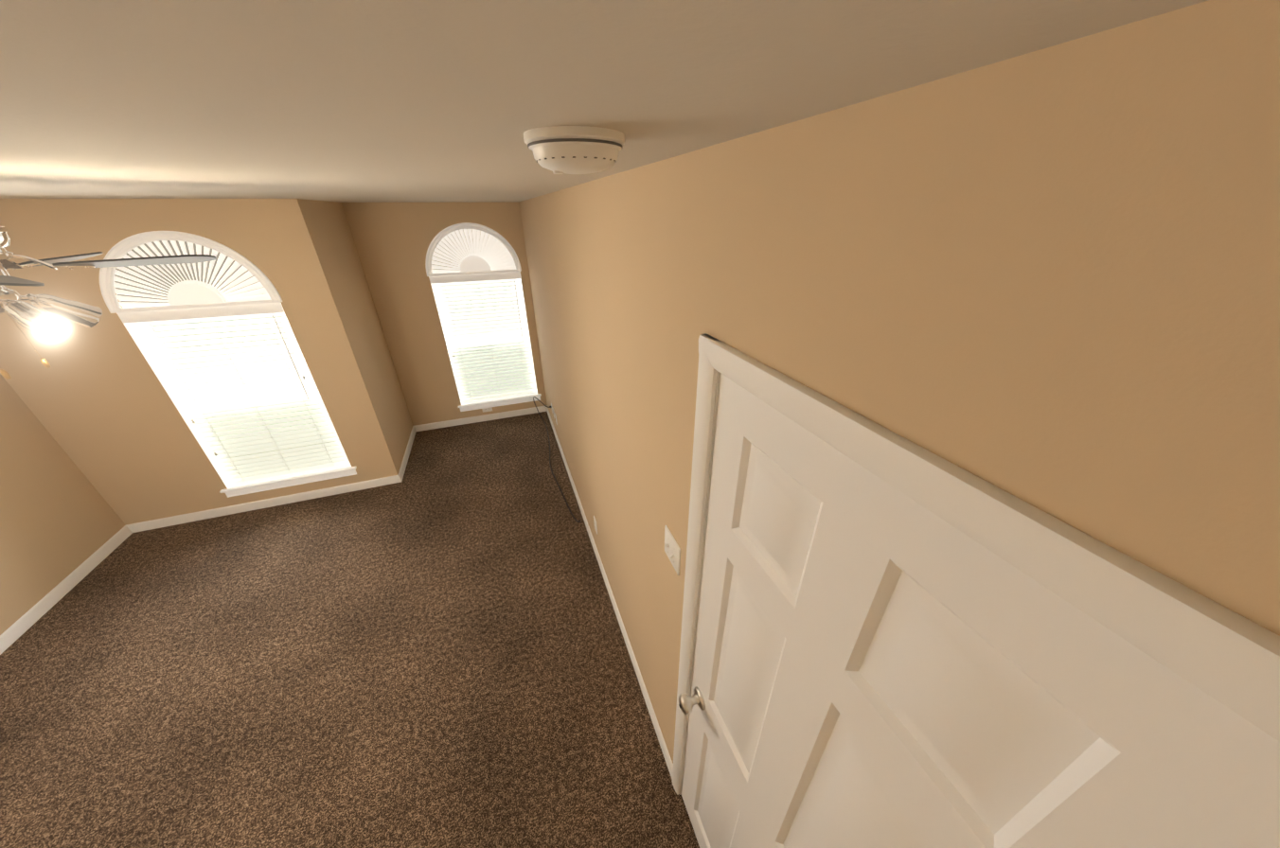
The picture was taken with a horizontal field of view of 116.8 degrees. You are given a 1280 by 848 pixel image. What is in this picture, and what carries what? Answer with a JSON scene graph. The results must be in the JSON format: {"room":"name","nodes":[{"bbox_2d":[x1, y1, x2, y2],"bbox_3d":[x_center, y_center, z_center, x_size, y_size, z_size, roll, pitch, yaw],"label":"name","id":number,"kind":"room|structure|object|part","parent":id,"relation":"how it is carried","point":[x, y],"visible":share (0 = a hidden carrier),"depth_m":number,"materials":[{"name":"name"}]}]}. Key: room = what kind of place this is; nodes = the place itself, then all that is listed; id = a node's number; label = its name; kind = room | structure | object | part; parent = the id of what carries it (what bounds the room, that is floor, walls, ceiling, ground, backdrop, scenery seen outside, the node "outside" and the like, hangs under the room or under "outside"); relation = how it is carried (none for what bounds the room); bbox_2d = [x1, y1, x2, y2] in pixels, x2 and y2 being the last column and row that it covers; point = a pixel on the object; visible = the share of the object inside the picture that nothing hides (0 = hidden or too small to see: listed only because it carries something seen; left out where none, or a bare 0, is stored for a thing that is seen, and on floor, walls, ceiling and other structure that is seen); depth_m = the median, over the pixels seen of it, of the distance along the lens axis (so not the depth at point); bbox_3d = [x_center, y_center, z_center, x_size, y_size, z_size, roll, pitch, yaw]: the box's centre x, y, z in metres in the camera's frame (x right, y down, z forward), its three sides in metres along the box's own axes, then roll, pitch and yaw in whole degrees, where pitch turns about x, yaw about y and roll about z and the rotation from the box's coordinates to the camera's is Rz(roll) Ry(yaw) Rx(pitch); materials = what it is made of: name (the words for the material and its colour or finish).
{"room":"empty bedroom","nodes":[
{"label":"empty bedroom","id":0,"kind":"room"},
{"bbox_2d":[0,373,125,635],"bbox_3d":[-3.651,0.782,0.973,0.150,2.440,4.499,-10,30,-17],"label":"wall","id":1,"kind":"structure","parent":0,"point":[61,520],"depth_m":2.71,"materials":[{"name":"beige paint"}]},
{"bbox_2d":[0,525,132,655],"bbox_3d":[-3.564,1.806,1.556,0.013,0.082,4.199,-10,30,-17],"label":"baseboard","id":2,"kind":"structure","parent":1,"relation":"attached to","point":[10,635],"depth_m":2.74,"materials":[{"name":"white wood"}]},
{"bbox_2d":[0,198,400,524],"bbox_3d":[-3.438,-0.352,3.074,2.170,2.440,0.150,-10,30,-17],"label":"wall","id":3,"kind":"structure","parent":0,"point":[97,401],"depth_m":2.88,"materials":[{"name":"beige paint"}]},
{"bbox_2d":[99,231,356,497],"bbox_3d":[-3.168,-0.385,3.137,1.010,2.080,0.169,-10,30,-17],"label":"window","id":4,"kind":"structure","parent":3,"relation":"in","point":[221,365],"depth_m":2.87,"materials":[{"name":"white plastic"}]},
{"bbox_2d":[113,240,270,307],"bbox_3d":[-3.160,-1.059,2.728,0.866,0.433,0.053,-10,30,-17],"label":"window shade","id":5,"kind":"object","parent":4,"relation":"attached to","point":[222,278],"depth_m":2.74,"materials":[{"name":"white"}]},
{"bbox_2d":[117,302,350,487],"bbox_3d":[-3.158,-0.195,3.215,0.926,1.501,0.085,-10,30,-17],"label":"window blind","id":6,"kind":"object","parent":4,"relation":"attached to","point":[240,470],"visible":0.85,"depth_m":3.16,"materials":[{"name":"white plastic"}]},
{"bbox_2d":[125,475,400,533],"bbox_3d":[-3.329,0.709,3.588,2.020,0.082,0.013,-10,30,-17],"label":"baseboard","id":7,"kind":"structure","parent":3,"relation":"attached to","point":[236,508],"depth_m":3.55,"materials":[{"name":"white wood"}]},
{"bbox_2d":[0,411,699,847],"bbox_3d":[-1.814,1.310,2.656,4.420,0.120,5.580,-10,30,-17],"label":"floor","id":8,"kind":"structure","parent":0,"point":[430,650],"depth_m":2.23,"materials":[{"name":"carpet"}]},
{"bbox_2d":[533,396,580,522],"bbox_3d":[-0.900,0.219,4.100,0.166,0.414,2.103,-10,30,-17],"label":"cord","id":9,"kind":"object","parent":8,"relation":"on","point":[549,456],"visible":0.98,"depth_m":4.26,"materials":[{"name":"black rubber"}]},
{"bbox_2d":[304,199,412,465],"bbox_3d":[-2.696,-0.795,3.882,0.150,2.440,1.081,-10,30,-17],"label":"wall","id":10,"kind":"structure","parent":0,"point":[332,230],"depth_m":3.68,"materials":[{"name":"beige paint"}]},
{"bbox_2d":[397,426,416,482],"bbox_3d":[-2.555,0.299,4.335,0.013,0.082,1.094,-10,30,-17],"label":"baseboard return","id":11,"kind":"object","parent":10,"relation":"attached to","point":[400,474],"visible":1,"depth_m":4.24,"materials":[{"name":"white wood"}]},
{"bbox_2d":[341,201,546,426],"bbox_3d":[-2.030,-1.149,4.526,1.900,2.440,0.150,-10,30,-17],"label":"wall","id":12,"kind":"structure","parent":0,"point":[392,241],"depth_m":4.17,"materials":[{"name":"beige paint"}]},
{"bbox_2d":[413,405,546,431],"bbox_3d":[-1.992,-0.075,5.017,1.600,0.082,0.013,-10,30,-17],"label":"baseboard","id":13,"kind":"structure","parent":12,"relation":"attached to","point":[469,420],"depth_m":4.99,"materials":[{"name":"white wood"}]},
{"bbox_2d":[425,222,541,411],"bbox_3d":[-1.793,-1.176,4.578,1.010,2.080,0.169,-10,30,-17],"label":"window","id":14,"kind":"structure","parent":12,"relation":"in","point":[483,336],"depth_m":4.44,"materials":[{"name":"white plastic"}]},
{"bbox_2d":[431,229,515,273],"bbox_3d":[-1.786,-1.849,4.170,0.866,0.433,0.053,-10,30,-17],"label":"window shade","id":15,"kind":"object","parent":14,"relation":"attached to","point":[467,250],"depth_m":4.18,"materials":[{"name":"white"}]},
{"bbox_2d":[429,271,536,404],"bbox_3d":[-1.784,-0.986,4.656,0.926,1.501,0.085,-10,30,-17],"label":"window blind","id":16,"kind":"object","parent":14,"relation":"attached to","point":[497,278],"visible":0.96,"depth_m":4.61,"materials":[{"name":"white plastic"}]},
{"bbox_2d":[481,407,492,412],"bbox_3d":[-1.935,-0.187,4.983,0.116,0.072,0.008,-10,30,-17],"label":"electrical outlet","id":17,"kind":"object","parent":12,"relation":"attached to","point":[490,410],"depth_m":4.99,"materials":[{"name":"white plastic"}]},
{"bbox_2d":[0,0,1208,202],"bbox_3d":[-1.838,-0.944,1.442,4.420,0.120,5.580,-10,30,-17],"label":"ceiling","id":18,"kind":"structure","parent":0,"point":[390,100],"depth_m":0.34,"materials":[{"name":"paint"}]},
{"bbox_2d":[0,223,216,379],"bbox_3d":[-1.896,-0.409,1.132,0.962,0.526,0.946,-10,30,-17],"label":"ceiling fan","id":19,"kind":"object","parent":18,"relation":"hanging from","point":[38,319],"visible":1,"depth_m":1.19,"materials":[{"name":"silver metal"}]},
{"bbox_3d":[-1.874,-0.476,1.069,0.219,0.348,0.219,-10,30,-17],"label":"motor","id":20,"kind":"part","parent":19,"relation":"part of","materials":[{"name":"silver metal"}]},
{"bbox_2d":[523,125,624,174],"bbox_3d":[-0.099,-0.418,0.612,0.152,0.050,0.152,-10,30,-17],"label":"smoke detector","id":21,"kind":"object","parent":18,"relation":"attached to","point":[573,150],"visible":1,"depth_m":0.56,"materials":[{"name":"white plastic"}]},
{"bbox_2d":[519,0,1279,764],"bbox_3d":[-0.287,-0.092,2.530,0.150,2.440,5.580,-10,30,-17],"label":"wall","id":22,"kind":"structure","parent":0,"point":[1046,280],"depth_m":0.34,"materials":[{"name":"beige paint"}]},
{"bbox_2d":[593,515,597,533],"bbox_3d":[-0.323,0.732,2.846,0.008,0.116,0.072,-10,30,-17],"label":"electrical outlet","id":23,"kind":"object","parent":22,"relation":"attached to","point":[595,522],"depth_m":2.83,"materials":[{"name":"white plastic"}]},
{"bbox_2d":[546,405,673,779],"bbox_3d":[-0.545,0.709,3.534,0.013,0.082,4.149,-10,30,-17],"label":"baseboard","id":24,"kind":"structure","parent":22,"relation":"attached to","point":[665,751],"depth_m":2.43,"materials":[{"name":"white wood"}]},
{"bbox_2d":[664,525,680,575],"bbox_3d":[0.099,0.417,1.297,0.019,0.116,0.116,-10,30,-17],"label":"double light switch","id":25,"kind":"object","parent":22,"relation":"attached to","point":[672,549],"visible":0.98,"depth_m":1.28,"materials":[{"name":"white plastic"}]},
{"bbox_2d":[671,333,1279,795],"bbox_3d":[0.365,0.920,0.991,0.168,2.106,0.892,-10,30,-17],"label":"door frame","id":26,"kind":"structure","parent":22,"relation":"attached to","point":[1226,657],"depth_m":0.35,"materials":[{"name":"white wood"}]},
{"bbox_2d":[681,373,1279,847],"bbox_3d":[0.323,0.951,0.991,0.035,2.028,0.760,-10,30,-17],"label":"door","id":27,"kind":"structure","parent":22,"relation":"in","point":[880,664],"depth_m":0.51,"materials":[{"name":"white paint"}]},
{"bbox_2d":[678,686,705,714],"bbox_3d":[0.165,0.912,1.290,0.074,0.066,0.066,-10,30,-17],"label":"door knob","id":28,"kind":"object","parent":27,"relation":"attached to","point":[686,703],"depth_m":1.28,"materials":[{"name":"silver metal"}]},
{"label":"outside","id":29,"kind":"structure","parent":0,"visible":0},
{"bbox_2d":[196,287,530,453],"bbox_3d":[-5.048,-2.713,10.905,15.000,0.100,13.830,-10,30,-17],"label":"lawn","id":30,"kind":"structure","parent":29,"point":[320,408],"depth_m":7.09,"materials":[{"name":"green plant"}]},
{"bbox_2d":[153,282,519,385],"bbox_3d":[-4.163,-2.985,10.026,13.965,1.756,5.040,-10,30,-17],"label":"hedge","id":31,"kind":"object","parent":30,"relation":"on","point":[293,343],"depth_m":8.09,"materials":[{"name":"green plant"}]},
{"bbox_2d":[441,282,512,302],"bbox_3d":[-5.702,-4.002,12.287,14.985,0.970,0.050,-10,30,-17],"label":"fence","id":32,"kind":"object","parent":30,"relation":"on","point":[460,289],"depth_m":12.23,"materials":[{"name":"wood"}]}
]}

